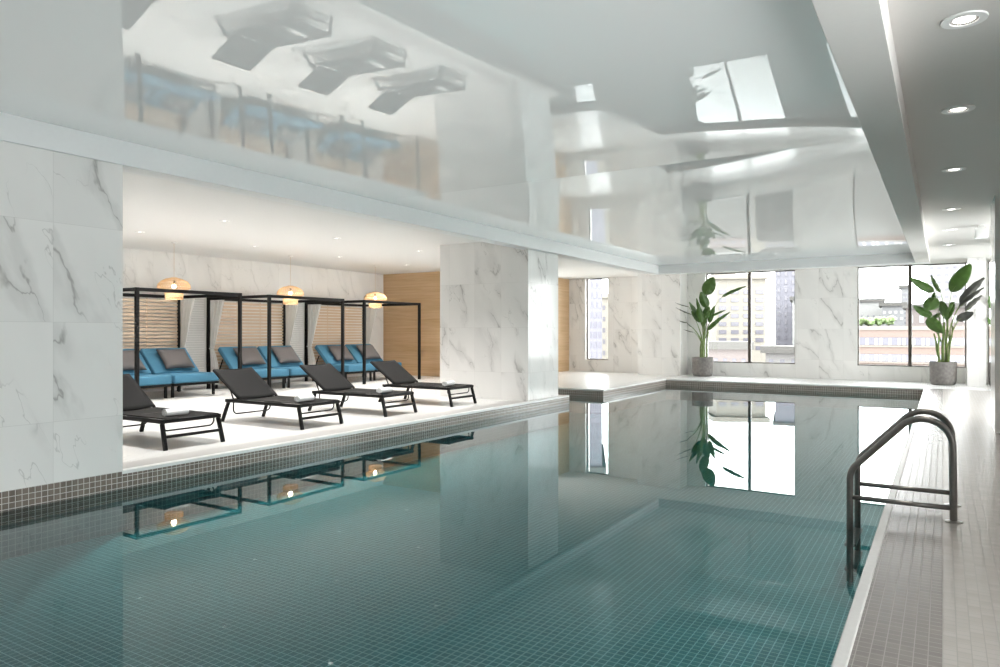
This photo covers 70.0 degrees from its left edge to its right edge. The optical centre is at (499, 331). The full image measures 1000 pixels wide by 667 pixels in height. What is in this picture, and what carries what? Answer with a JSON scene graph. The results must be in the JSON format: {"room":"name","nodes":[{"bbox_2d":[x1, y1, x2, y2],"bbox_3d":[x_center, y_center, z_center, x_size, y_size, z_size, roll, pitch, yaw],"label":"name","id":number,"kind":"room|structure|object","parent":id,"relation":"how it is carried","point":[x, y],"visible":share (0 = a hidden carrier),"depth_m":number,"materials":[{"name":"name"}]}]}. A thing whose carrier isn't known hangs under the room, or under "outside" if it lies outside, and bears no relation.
{"room":"indoor swimming pool","nodes":[
{"label":"indoor swimming pool","id":0,"kind":"room"},
{"bbox_2d":[123,248,382,391],"bbox_3d":[-8.225,-0.182,16.883,0.280,3.724,16.100,0,0,32],"label":"wall","id":1,"kind":"structure","parent":0,"point":[141,268],"depth_m":18.86,"materials":[{"name":"white stone"}]},
{"bbox_2d":[0,140,568,525],"bbox_3d":[-3.657,-0.105,7.648,0.280,3.598,19.222,0,0,32],"label":"wall","id":2,"kind":"structure","parent":0,"point":[61,214],"depth_m":6.74,"materials":[{"name":"white stone"}]},
{"bbox_2d":[0,112,658,273],"bbox_3d":[-2.126,-1.831,10.101,0.297,0.314,25.004,0,0,32],"label":"ceiling beam","id":3,"kind":"structure","parent":2,"relation":"attached to","point":[138,159],"depth_m":8.65,"materials":[{"name":"white paint"}]},
{"bbox_2d":[0,415,568,560],"bbox_3d":[-4.716,1.848,9.129,3.640,0.303,17.822,0,0,32],"label":"pool edge","id":4,"kind":"structure","parent":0,"point":[26,537],"depth_m":8.19,"materials":[{"name":"tile"}]},
{"bbox_2d":[122,395,568,473],"bbox_3d":[-1.328,1.537,11.575,0.462,0.286,10.094,0,0,32],"label":"trim","id":5,"kind":"structure","parent":4,"relation":"on","point":[252,449],"depth_m":9.24,"materials":[{"name":"white stone"}]},
{"bbox_2d":[123,172,643,278],"bbox_3d":[-3.196,-1.974,16.976,8.729,0.140,21.560,0,0,32],"label":"ceiling","id":6,"kind":"structure","parent":0,"point":[187,215],"depth_m":14.09,"materials":[{"name":"white paint"}]},
{"bbox_2d":[157,242,190,299],"bbox_3d":[-6.914,-1.297,15.145,0.668,1.213,0.668,0,0,27],"label":"pendant lamp","id":7,"kind":"object","parent":6,"relation":"hanging from","point":[175,296],"visible":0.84,"depth_m":15.00,"materials":[{"name":"wicker"}]},
{"bbox_2d":[276,256,303,304],"bbox_3d":[-5.239,-1.297,17.846,0.668,1.213,0.668,0,0,-43],"label":"pendant lamp","id":8,"kind":"object","parent":6,"relation":"hanging from","point":[295,302],"visible":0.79,"depth_m":17.73,"materials":[{"name":"beige wicker"}]},
{"bbox_2d":[363,266,386,307],"bbox_3d":[-3.584,-1.297,20.512,0.668,1.213,0.668,0,0,27],"label":"pendant lamp","id":9,"kind":"object","parent":6,"relation":"hanging from","point":[379,295],"visible":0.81,"depth_m":20.35,"materials":[{"name":"beige wicker"}]},
{"bbox_2d":[123,371,669,468],"bbox_3d":[-3.087,1.540,16.826,8.792,0.280,21.140,0,0,32],"label":"floor","id":10,"kind":"structure","parent":0,"point":[278,422],"depth_m":12.12,"materials":[{"name":"tile"}]},
{"bbox_2d":[123,349,171,397],"bbox_3d":[-7.839,0.883,14.976,1.520,1.033,1.102,0,0,32],"label":"chaise","id":11,"kind":"object","parent":10,"relation":"on","point":[146,378],"visible":0.34,"depth_m":14.91,"materials":[{"name":"blue fabric"}]},
{"bbox_2d":[123,350,146,370],"bbox_3d":[-7.912,0.600,15.080,0.404,0.424,0.720,0,0,32],"label":"throw pillow","id":12,"kind":"object","parent":11,"relation":"on","point":[128,355],"visible":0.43,"depth_m":15.07,"materials":[{"name":"grey fabric"}]},
{"bbox_2d":[123,349,150,374],"bbox_3d":[-8.064,0.667,15.116,0.601,0.601,1.102,0,0,32],"label":"cushion","id":13,"kind":"object","parent":11,"relation":"on","point":[141,372],"depth_m":15.33,"materials":[{"name":"fabric"}]},
{"bbox_2d":[131,374,171,385],"bbox_3d":[-7.559,1.002,14.802,0.860,0.185,1.102,0,0,32],"label":"seat cushion","id":14,"kind":"object","parent":11,"relation":"on","point":[144,379],"depth_m":14.78,"materials":[{"name":"blue fabric"}]},
{"bbox_2d":[123,374,224,450],"bbox_3d":[-4.595,0.998,9.284,2.071,0.819,0.832,0,0,32],"label":"sun lounger","id":15,"kind":"object","parent":10,"relation":"on","point":[137,406],"visible":0.67,"depth_m":9.09,"materials":[{"name":"black metal"}]},
{"bbox_2d":[162,407,188,415],"bbox_3d":[-4.038,0.990,8.890,0.113,0.084,0.290,0,0,36],"label":"rolled towel","id":16,"kind":"object","parent":15,"relation":"on","point":[174,411],"visible":1,"depth_m":8.85,"materials":[{"name":"white fabric"}]},
{"bbox_2d":[139,348,218,397],"bbox_3d":[-7.227,0.883,15.964,1.520,1.033,1.102,0,0,32],"label":"chaise","id":17,"kind":"object","parent":10,"relation":"on","point":[180,376],"visible":0.72,"depth_m":15.71,"materials":[{"name":"blue fabric"}]},
{"bbox_2d":[139,348,198,373],"bbox_3d":[-7.451,0.667,16.103,0.601,0.601,1.102,0,0,32],"label":"cushion","id":18,"kind":"object","parent":17,"relation":"on","point":[154,362],"depth_m":15.80,"materials":[{"name":"fabric"}]},
{"bbox_2d":[155,349,194,368],"bbox_3d":[-7.299,0.600,16.068,0.404,0.424,0.720,0,0,32],"label":"throw pillow","id":19,"kind":"object","parent":17,"relation":"on","point":[175,358],"visible":1,"depth_m":15.97,"materials":[{"name":"grey fabric"}]},
{"bbox_2d":[156,372,218,383],"bbox_3d":[-6.946,1.002,15.790,0.860,0.185,1.102,0,0,32],"label":"seat cushion","id":20,"kind":"object","parent":17,"relation":"on","point":[177,377],"depth_m":15.59,"materials":[{"name":"blue fabric"}]},
{"bbox_2d":[123,287,241,390],"bbox_3d":[-7.304,0.270,15.340,2.292,2.261,2.460,0,0,32],"label":"cabana","id":21,"kind":"object","parent":10,"relation":"on","point":[136,295],"visible":0.43,"depth_m":16.11,"materials":[{"name":"black metal"}]},
{"bbox_2d":[180,298,194,386],"bbox_3d":[-7.353,0.250,16.752,0.540,2.063,0.111,0,0,35],"label":"curtain","id":22,"kind":"object","parent":21,"relation":"hanging from","point":[186,305],"visible":0.52,"depth_m":16.78,"materials":[{"name":"white fabric"}]},
{"bbox_2d":[181,298,205,390],"bbox_3d":[-7.412,0.289,17.277,0.042,2.221,0.672,0,0,32],"label":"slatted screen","id":23,"kind":"object","parent":10,"relation":"on","point":[200,300],"visible":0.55,"depth_m":17.36,"materials":[{"name":"white fabric"}]},
{"bbox_2d":[215,346,288,388],"bbox_3d":[-6.164,0.883,17.677,1.520,1.033,1.102,0,0,32],"label":"chaise","id":24,"kind":"object","parent":10,"relation":"on","point":[228,354],"visible":0.34,"depth_m":17.49,"materials":[{"name":"blue fabric"}]},
{"bbox_2d":[218,346,266,368],"bbox_3d":[-6.388,0.667,17.816,0.601,0.601,1.102,0,0,32],"label":"cushion","id":25,"kind":"object","parent":24,"relation":"on","point":[228,354],"depth_m":17.51,"materials":[{"name":"grey fabric"}]},
{"bbox_2d":[233,347,265,364],"bbox_3d":[-6.236,0.600,17.781,0.404,0.424,0.720,0,0,32],"label":"throw pillow","id":26,"kind":"object","parent":24,"relation":"on","point":[250,356],"visible":0.89,"depth_m":17.70,"materials":[{"name":"grey fabric"}]},
{"bbox_2d":[254,368,288,377],"bbox_3d":[-5.883,1.002,17.503,0.860,0.185,1.102,0,0,32],"label":"seat cushion","id":27,"kind":"object","parent":24,"relation":"on","point":[275,372],"depth_m":17.42,"materials":[{"name":"blue fabric"}]},
{"bbox_2d":[206,295,343,388],"bbox_3d":[-5.629,0.270,18.040,2.292,2.261,2.460,0,0,32],"label":"cabana","id":28,"kind":"object","parent":10,"relation":"on","point":[268,301],"visible":0.68,"depth_m":18.42,"materials":[{"name":"beige wood"}]},
{"bbox_2d":[209,300,223,384],"bbox_3d":[-6.927,0.250,17.439,0.540,2.063,0.111,0,0,35],"label":"curtain","id":29,"kind":"object","parent":28,"relation":"hanging from","point":[216,306],"visible":0.84,"depth_m":17.48,"materials":[{"name":"white fabric"}]},
{"bbox_2d":[285,303,298,378],"bbox_3d":[-5.677,0.250,19.452,0.540,2.063,0.111,0,0,35],"label":"curtain","id":30,"kind":"object","parent":28,"relation":"hanging from","point":[291,310],"visible":0.58,"depth_m":19.48,"materials":[{"name":"white fabric"}]},
{"bbox_2d":[213,367,343,429],"bbox_3d":[-3.480,0.998,11.081,2.071,0.819,0.832,0,0,32],"label":"sun lounger","id":31,"kind":"object","parent":10,"relation":"on","point":[246,384],"visible":0.93,"depth_m":11.18,"materials":[{"name":"black metal"}]},
{"bbox_2d":[295,395,314,401],"bbox_3d":[-2.924,0.990,10.686,0.113,0.084,0.290,0,0,33],"label":"rolled towel","id":32,"kind":"object","parent":31,"relation":"on","point":[304,397],"visible":1,"depth_m":10.63,"materials":[{"name":"white fabric"}]},
{"bbox_2d":[257,346,308,387],"bbox_3d":[-5.551,0.883,18.664,1.520,1.033,1.102,0,0,32],"label":"chaise","id":33,"kind":"object","parent":10,"relation":"on","point":[295,371],"visible":0.36,"depth_m":18.36,"materials":[{"name":"blue fabric"}]},
{"bbox_2d":[257,346,303,367],"bbox_3d":[-5.776,0.667,18.804,0.601,0.601,1.102,0,0,32],"label":"cushion","id":34,"kind":"object","parent":33,"relation":"on","point":[275,363],"depth_m":18.49,"materials":[{"name":"grey fabric"}]},
{"bbox_2d":[271,347,301,363],"bbox_3d":[-5.624,0.600,18.768,0.404,0.424,0.720,0,0,32],"label":"throw pillow","id":35,"kind":"object","parent":33,"relation":"on","point":[283,354],"visible":1,"depth_m":18.65,"materials":[{"name":"grey fabric"}]},
{"bbox_2d":[276,366,306,375],"bbox_3d":[-5.271,1.002,18.490,0.860,0.185,1.102,0,0,32],"label":"seat cushion","id":36,"kind":"object","parent":33,"relation":"on","point":[293,370],"depth_m":18.02,"materials":[{"name":"blue fabric"}]},
{"bbox_2d":[286,303,303,380],"bbox_3d":[-5.737,0.289,19.977,0.042,2.221,0.672,0,0,32],"label":"curtain","id":37,"kind":"object","parent":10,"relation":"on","point":[298,335],"visible":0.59,"depth_m":20.09,"materials":[{"name":"white fabric"}]},
{"bbox_2d":[312,344,374,380],"bbox_3d":[-4.488,0.883,20.377,1.520,1.033,1.102,0,0,32],"label":"chaise","id":38,"kind":"object","parent":10,"relation":"on","point":[350,366],"visible":0.52,"depth_m":20.10,"materials":[{"name":"blue fabric"}]},
{"bbox_2d":[315,344,356,363],"bbox_3d":[-4.713,0.667,20.517,0.601,0.601,1.102,0,0,32],"label":"cushion","id":39,"kind":"object","parent":38,"relation":"on","point":[323,350],"depth_m":20.18,"materials":[{"name":"grey fabric"}]},
{"bbox_2d":[327,345,353,360],"bbox_3d":[-4.561,0.600,20.481,0.404,0.424,0.720,0,0,32],"label":"throw pillow","id":40,"kind":"object","parent":38,"relation":"on","point":[335,350],"visible":0.85,"depth_m":20.33,"materials":[{"name":"grey fabric"}]},
{"bbox_2d":[332,363,374,371],"bbox_3d":[-4.208,1.002,20.203,0.860,0.185,1.102,0,0,32],"label":"seat cushion","id":41,"kind":"object","parent":38,"relation":"on","point":[348,367],"depth_m":19.89,"materials":[{"name":"blue fabric"}]},
{"bbox_2d":[299,363,416,416],"bbox_3d":[-2.532,0.998,12.610,2.071,0.819,0.832,0,0,32],"label":"sun lounger","id":42,"kind":"object","parent":10,"relation":"on","point":[327,377],"visible":0.96,"depth_m":12.71,"materials":[{"name":"black metal"}]},
{"bbox_2d":[376,387,391,392],"bbox_3d":[-1.975,0.990,12.215,0.113,0.084,0.290,0,0,30],"label":"rolled towel","id":43,"kind":"object","parent":42,"relation":"on","point":[385,389],"visible":1,"depth_m":12.14,"materials":[{"name":"white fabric"}]},
{"bbox_2d":[305,300,420,383],"bbox_3d":[-3.953,0.270,20.741,2.292,2.261,2.460,0,0,32],"label":"cabana","id":44,"kind":"object","parent":10,"relation":"on","point":[364,305],"visible":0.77,"depth_m":21.11,"materials":[{"name":"black metal"}]},
{"bbox_2d":[307,304,320,364],"bbox_3d":[-5.251,0.250,20.139,0.540,2.063,0.111,0,0,35],"label":"curtain","id":45,"kind":"object","parent":44,"relation":"hanging from","point":[313,309],"visible":0.81,"depth_m":20.18,"materials":[{"name":"white fabric"}]},
{"bbox_2d":[366,307,377,372],"bbox_3d":[-4.002,0.250,22.153,0.540,2.063,0.111,0,0,35],"label":"curtain","id":46,"kind":"object","parent":44,"relation":"hanging from","point":[371,313],"visible":0.45,"depth_m":22.18,"materials":[{"name":"white fabric"}]},
{"bbox_2d":[345,344,401,380],"bbox_3d":[-3.876,0.883,21.365,1.520,1.033,1.102,0,0,32],"label":"chaise","id":47,"kind":"object","parent":10,"relation":"on","point":[352,348],"visible":0.18,"depth_m":21.16,"materials":[{"name":"blue fabric"}]},
{"bbox_2d":[345,344,382,362],"bbox_3d":[-4.100,0.667,21.504,0.601,0.601,1.102,0,0,32],"label":"cushion","id":48,"kind":"object","parent":47,"relation":"on","point":[352,348],"depth_m":21.19,"materials":[{"name":"grey fabric"}]},
{"bbox_2d":[356,345,380,358],"bbox_3d":[-3.948,0.600,21.469,0.404,0.424,0.720,0,0,32],"label":"throw pillow","id":49,"kind":"object","parent":47,"relation":"on","point":[371,353],"visible":0.87,"depth_m":21.37,"materials":[{"name":"grey fabric"}]},
{"bbox_2d":[370,360,476,406],"bbox_3d":[-1.550,0.998,14.192,2.071,0.819,0.832,0,0,32],"label":"sun lounger","id":50,"kind":"object","parent":10,"relation":"on","point":[392,370],"visible":0.87,"depth_m":14.25,"materials":[{"name":"black metal"}]},
{"bbox_2d":[442,381,454,385],"bbox_3d":[-0.994,0.990,13.797,0.113,0.084,0.290,0,0,27],"label":"rolled towel","id":51,"kind":"object","parent":50,"relation":"on","point":[446,383],"visible":1,"depth_m":13.70,"materials":[{"name":"white fabric"}]},
{"bbox_2d":[440,242,557,400],"bbox_3d":[-0.021,-0.252,15.607,2.212,3.304,1.330,0,0,32],"label":"column","id":52,"kind":"structure","parent":10,"relation":"on","point":[499,304],"depth_m":15.00,"materials":[{"name":"white stone"}]},
{"bbox_2d":[0,0,865,200],"bbox_3d":[-2.366,-1.840,3.346,6.416,0.157,12.712,0,0,32],"label":"ceiling","id":53,"kind":"structure","parent":0,"point":[381,100],"depth_m":5.19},
{"bbox_2d":[0,415,910,666],"bbox_3d":[-0.206,2.105,10.137,10.801,0.210,24.850,0,0,32],"label":"swimming pool","id":54,"kind":"structure","parent":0,"point":[585,541],"depth_m":6.20,"materials":[{"name":"liquid"}]},
{"bbox_2d":[353,385,921,444],"bbox_3d":[-0.203,1.783,10.135,10.230,0.425,24.272,0,0,32],"label":"ledge","id":55,"kind":"object","parent":54,"relation":"on","point":[879,409],"visible":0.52,"depth_m":15.26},
{"bbox_2d":[383,271,568,376],"bbox_3d":[-0.801,-0.252,24.799,4.550,3.304,5.180,0,0,32],"label":"wall","id":56,"kind":"structure","parent":0,"point":[400,323],"depth_m":23.07,"materials":[{"name":"brown wood"}]},
{"bbox_2d":[558,389,601,396],"bbox_3d":[0.342,1.715,17.573,3.892,0.569,2.422,0,0,32],"label":"wall","id":57,"kind":"structure","parent":0,"point":[560,391],"depth_m":17.64,"materials":[{"name":"beige tile"}]},
{"bbox_2d":[558,388,601,390],"bbox_3d":[0.948,1.414,18.283,3.612,0.034,0.017,0,0,32],"label":"trim","id":58,"kind":"structure","parent":57,"relation":"on","point":[558,388],"depth_m":17.63,"materials":[{"name":"white stone"}]},
{"bbox_2d":[602,380,665,396],"bbox_3d":[3.603,1.715,19.351,0.280,0.569,4.614,0,0,32],"label":"wall","id":59,"kind":"structure","parent":0,"point":[660,383],"depth_m":18.94,"materials":[{"name":"beige tile"}]},
{"bbox_2d":[602,379,665,390],"bbox_3d":[3.714,1.414,19.277,0.042,0.034,4.623,0,0,32],"label":"trim","id":60,"kind":"structure","parent":59,"relation":"on","point":[662,379],"depth_m":18.93,"materials":[{"name":"white stone"}]},
{"bbox_2d":[383,139,910,265],"bbox_3d":[4.151,-1.883,13.851,6.416,0.070,12.012,0,0,32],"label":"ceiling","id":61,"kind":"structure","parent":0,"point":[826,200],"depth_m":10.89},
{"bbox_2d":[347,375,990,390],"bbox_3d":[4.407,1.540,20.381,17.780,0.280,7.196,0,0,32],"label":"deck","id":62,"kind":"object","parent":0,"point":[960,386],"visible":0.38,"depth_m":19.79,"materials":[{"name":"tile"}]},
{"bbox_2d":[638,274,686,375],"bbox_3d":[5.363,-0.252,23.594,1.428,3.304,0.728,0,0,32],"label":"column","id":63,"kind":"structure","parent":62,"relation":"on","point":[662,338],"depth_m":23.29,"materials":[{"name":"white stone"}]},
{"bbox_2d":[677,277,745,376],"bbox_3d":[6.647,-0.167,22.593,2.152,3.135,0.746,0,0,14],"label":"potted plant","id":64,"kind":"object","parent":62,"relation":"on","point":[702,366],"visible":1,"depth_m":22.50,"materials":[{"name":"green plant"}]},
{"bbox_2d":[910,264,984,384],"bbox_3d":[11.842,-0.164,18.680,0.864,3.129,1.753,0,0,-36],"label":"potted plant","id":65,"kind":"object","parent":62,"relation":"on","point":[942,371],"visible":1,"depth_m":18.81,"materials":[{"name":"green plant"}]},
{"bbox_2d":[966,257,985,386],"bbox_3d":[12.552,-0.252,18.837,0.406,3.304,1.232,0,0,32],"label":"column","id":66,"kind":"structure","parent":62,"relation":"on","point":[975,325],"depth_m":18.30,"materials":[{"name":"white stone"}]},
{"bbox_2d":[987,296,990,385],"bbox_3d":[12.822,-0.039,18.296,0.874,2.878,0.630,0,0,8],"label":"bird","id":67,"kind":"object","parent":62,"relation":"on","point":[989,297],"visible":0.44,"depth_m":18.29},
{"bbox_2d":[692,357,712,376],"bbox_3d":[6.436,1.100,22.698,0.650,0.600,0.650,0,0,16],"label":"pot","id":68,"kind":"object","parent":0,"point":[701,366],"depth_m":22.43,"materials":[{"name":"grey concrete"}]},
{"bbox_2d":[569,261,988,383],"bbox_3d":[8.270,-0.182,22.424,13.930,3.724,0.350,0,0,32],"label":"wall","id":69,"kind":"structure","parent":0,"point":[826,299],"depth_m":21.70,"materials":[{"name":"white stone"}]},
{"bbox_2d":[587,278,607,359],"bbox_3d":[3.502,-0.462,25.375,0.868,2.884,0.084,0,0,32],"label":"window","id":70,"kind":"structure","parent":69,"relation":"in","point":[595,278],"depth_m":25.56,"materials":[{"name":"brown metal"}]},
{"bbox_2d":[706,270,794,363],"bbox_3d":[7.914,-0.462,22.621,2.730,2.884,0.112,0,0,32],"label":"window","id":71,"kind":"structure","parent":69,"relation":"in","point":[749,273],"depth_m":22.59,"materials":[{"name":"brown metal"}]},
{"bbox_2d":[858,263,965,367],"bbox_3d":[11.659,-0.462,20.297,2.668,2.884,0.112,0,0,32],"label":"window","id":72,"kind":"structure","parent":69,"relation":"in","point":[909,266],"depth_m":20.26,"materials":[{"name":"brown metal"}]},
{"bbox_2d":[988,261,990,361],"bbox_3d":[13.525,-0.462,19.156,0.714,2.884,0.084,0,0,32],"label":"window","id":73,"kind":"structure","parent":69,"relation":"in","point":[990,261],"depth_m":19.31,"materials":[{"name":"brown metal"}]},
{"bbox_2d":[666,380,922,394],"bbox_3d":[7.815,1.715,19.613,7.161,0.569,0.288,0,0,32],"label":"wall","id":74,"kind":"structure","parent":0,"point":[668,382],"depth_m":19.26,"materials":[{"name":"beige tile"}]},
{"bbox_2d":[666,379,923,389],"bbox_3d":[7.727,1.414,19.498,6.629,0.034,0.017,0,0,32],"label":"trim","id":75,"kind":"structure","parent":74,"relation":"on","point":[666,379],"depth_m":19.28,"materials":[{"name":"white stone"}]},
{"bbox_2d":[847,388,999,666],"bbox_3d":[4.773,1.540,6.223,2.230,0.280,25.690,0,0,32],"label":"floor","id":76,"kind":"structure","parent":0,"point":[901,624],"depth_m":4.37,"materials":[{"name":"beige tile"}]},
{"bbox_2d":[844,409,962,581],"bbox_3d":[3.210,1.294,5.686,0.790,1.332,0.704,0,0,32],"label":"pool ladder","id":77,"kind":"object","parent":76,"relation":"on","point":[853,534],"visible":1,"depth_m":5.60,"materials":[{"name":"metal"}]},
{"bbox_2d":[991,194,999,432],"bbox_3d":[7.680,-0.252,10.005,1.278,3.304,1.078,0,0,32],"label":"wall","id":78,"kind":"structure","parent":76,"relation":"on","point":[995,206],"depth_m":9.88,"materials":[{"name":"white paint"}]},
{"bbox_2d":[929,361,956,384],"bbox_3d":[11.773,1.095,18.974,0.630,0.610,0.630,0,0,32],"label":"pot","id":79,"kind":"object","parent":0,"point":[940,372],"depth_m":18.73,"materials":[{"name":"grey concrete"}]},
{"bbox_2d":[887,0,999,263],"bbox_3d":[5.675,-1.974,7.353,2.450,0.140,28.560,0,0,32],"label":"ceiling","id":80,"kind":"structure","parent":0,"point":[940,68],"depth_m":6.25,"materials":[{"name":"grey paint"}]},
{"bbox_2d":[942,208,960,210],"bbox_3d":[6.979,-1.909,11.042,0.250,0.036,0.250,0,0,32],"label":"recessed light","id":81,"kind":"object","parent":80,"relation":"in","point":[945,209],"visible":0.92,"depth_m":11.03,"materials":[{"name":"white metal"}]},
{"bbox_2d":[941,167,966,171],"bbox_3d":[5.304,-1.909,8.341,0.250,0.036,0.250,0,0,32],"label":"recessed light","id":82,"kind":"object","parent":80,"relation":"in","point":[951,169],"visible":0.92,"depth_m":8.32,"materials":[{"name":"white metal"}]},
{"bbox_2d":[941,104,975,114],"bbox_3d":[3.909,-1.909,6.093,0.250,0.036,0.250,0,0,32],"label":"recessed light","id":83,"kind":"object","parent":80,"relation":"in","point":[957,109],"visible":0.98,"depth_m":6.08,"materials":[{"name":"white metal"}]},
{"bbox_2d":[940,10,988,28],"bbox_3d":[2.824,-1.909,4.344,0.250,0.036,0.250,0,0,32],"label":"recessed light","id":84,"kind":"object","parent":80,"relation":"in","point":[960,19],"visible":1,"depth_m":4.33,"materials":[{"name":"white metal"}]},
{"bbox_2d":[974,225,987,238],"bbox_3d":[8.574,-1.786,12.717,0.200,0.235,0.188,0,0,32],"label":"emergency light","id":85,"kind":"object","parent":80,"relation":"attached to","point":[981,232],"visible":1,"depth_m":12.65,"materials":[{"name":"white plastic"}]},
{"bbox_2d":[988,362,990,385],"bbox_3d":[12.879,1.095,18.288,0.630,0.610,0.630,0,0,32],"label":"pot","id":86,"kind":"object","parent":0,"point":[989,363],"depth_m":18.34,"materials":[{"name":"grey concrete"}]},
{"bbox_3d":[0.799,-2.366,8.451,7.007,0.756,25.284,0,0,32],"label":"ceiling","id":87,"kind":"structure","parent":0,"visible":0},
{"bbox_2d":[649,253,930,274],"bbox_3d":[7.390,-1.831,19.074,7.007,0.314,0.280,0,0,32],"label":"trim","id":88,"kind":"structure","parent":87,"relation":"attached to","point":[901,258],"depth_m":18.76,"materials":[{"name":"white paint"}]},
{"bbox_2d":[811,0,929,262],"bbox_3d":[3.577,-1.831,6.562,0.294,0.314,25.004,0,0,32],"label":"ceiling beam","id":89,"kind":"structure","parent":87,"relation":"attached to","point":[858,33],"depth_m":5.03,"materials":[{"name":"grey paint"}]},
{"bbox_3d":[4.264,1.575,7.364,0.280,0.207,24.290,0,0,32],"label":"wall","id":90,"kind":"structure","parent":0,"visible":0},
{"bbox_2d":[831,388,926,666],"bbox_3d":[4.170,1.431,7.422,0.059,0.078,24.290,0,0,32],"label":"trim","id":91,"kind":"structure","parent":90,"relation":"on","point":[841,658],"depth_m":4.05,"materials":[{"name":"grey tile"}]},
{"label":"outside","id":92,"kind":"structure","parent":0,"visible":0},
{"bbox_3d":[69.407,27.600,168.768,460.000,0.400,300.000,0,0,32],"label":"city","id":93,"kind":"object","parent":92,"visible":0},
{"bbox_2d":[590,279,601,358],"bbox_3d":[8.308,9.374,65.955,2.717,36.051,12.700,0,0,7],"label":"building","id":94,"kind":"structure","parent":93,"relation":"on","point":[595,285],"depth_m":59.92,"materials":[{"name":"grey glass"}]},
{"bbox_2d":[602,294,607,358],"bbox_3d":[13.322,11.450,88.947,2.112,31.900,10.700,0,0,9],"label":"building","id":95,"kind":"structure","parent":93,"relation":"on","point":[604,296],"depth_m":84.03,"materials":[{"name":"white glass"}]},
{"bbox_2d":[708,341,753,361],"bbox_3d":[15.390,14.021,48.837,3.896,26.757,4.850,0,0,18],"label":"building","id":96,"kind":"structure","parent":93,"relation":"on","point":[734,351],"depth_m":46.80,"materials":[{"name":"white concrete"}]},
{"bbox_2d":[708,273,769,361],"bbox_3d":[24.108,10.852,75.984,5.406,33.096,12.700,0,0,5],"label":"building","id":97,"kind":"structure","parent":93,"relation":"on","point":[733,327],"depth_m":69.98,"materials":[{"name":"beige concrete"}]},
{"bbox_2d":[760,345,794,362],"bbox_3d":[21.677,14.220,53.793,4.059,26.359,4.850,0,0,22],"label":"building","id":98,"kind":"structure","parent":93,"relation":"on","point":[774,353],"depth_m":52.08,"materials":[{"name":"concrete"}]},
{"bbox_2d":[775,271,794,344],"bbox_3d":[46.655,8.058,116.504,3.781,38.684,14.700,0,0,22],"label":"building","id":99,"kind":"structure","parent":93,"relation":"on","point":[784,281],"depth_m":110.12,"materials":[{"name":"grey concrete"}]},
{"bbox_2d":[790,296,794,344],"bbox_3d":[43.907,11.321,100.504,5.490,32.158,12.700,0,0,24],"label":"building","id":100,"kind":"structure","parent":93,"relation":"on","point":[792,299],"depth_m":95.91,"materials":[{"name":"concrete"}]},
{"bbox_2d":[859,298,884,325],"bbox_3d":[58.976,11.139,114.452,4.706,32.522,10.700,0,0,27],"label":"building","id":101,"kind":"structure","parent":93,"relation":"on","point":[869,308],"depth_m":109.78,"materials":[{"name":"concrete"}]},
{"bbox_2d":[879,302,906,325],"bbox_3d":[56.963,11.629,103.511,3.501,31.542,8.700,0,0,29],"label":"building","id":102,"kind":"structure","parent":93,"relation":"on","point":[895,309],"depth_m":99.83,"materials":[{"name":"white concrete"}]},
{"bbox_2d":[899,285,907,325],"bbox_3d":[69.538,9.752,122.618,1.877,35.295,6.700,0,0,30],"label":"building","id":103,"kind":"structure","parent":93,"relation":"on","point":[904,288],"depth_m":119.98,"materials":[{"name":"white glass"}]},
{"bbox_2d":[859,326,990,365],"bbox_3d":[28.311,13.511,49.074,10.084,27.778,10.600,0,0,30],"label":"building","id":104,"kind":"structure","parent":93,"relation":"on","point":[878,345],"depth_m":45.20,"materials":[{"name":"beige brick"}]},
{"bbox_2d":[859,315,895,325],"bbox_3d":[25.516,-0.761,49.028,2.902,0.765,1.522,0,0,28],"label":"shrub","id":105,"kind":"object","parent":104,"relation":"on","point":[889,320],"visible":0.73,"depth_m":48.44,"materials":[{"name":"green plant"}]},
{"bbox_2d":[902,303,964,325],"bbox_3d":[51.683,12.105,84.268,6.975,30.589,10.700,0,0,32],"label":"building","id":106,"kind":"structure","parent":93,"relation":"on","point":[917,319],"depth_m":80.46,"materials":[{"name":"beige concrete"}]},
{"bbox_2d":[927,264,964,302],"bbox_3d":[85.090,6.713,135.943,6.890,41.373,14.700,0,0,32],"label":"building","id":107,"kind":"structure","parent":93,"relation":"on","point":[942,274],"depth_m":130.20,"materials":[{"name":"concrete"}]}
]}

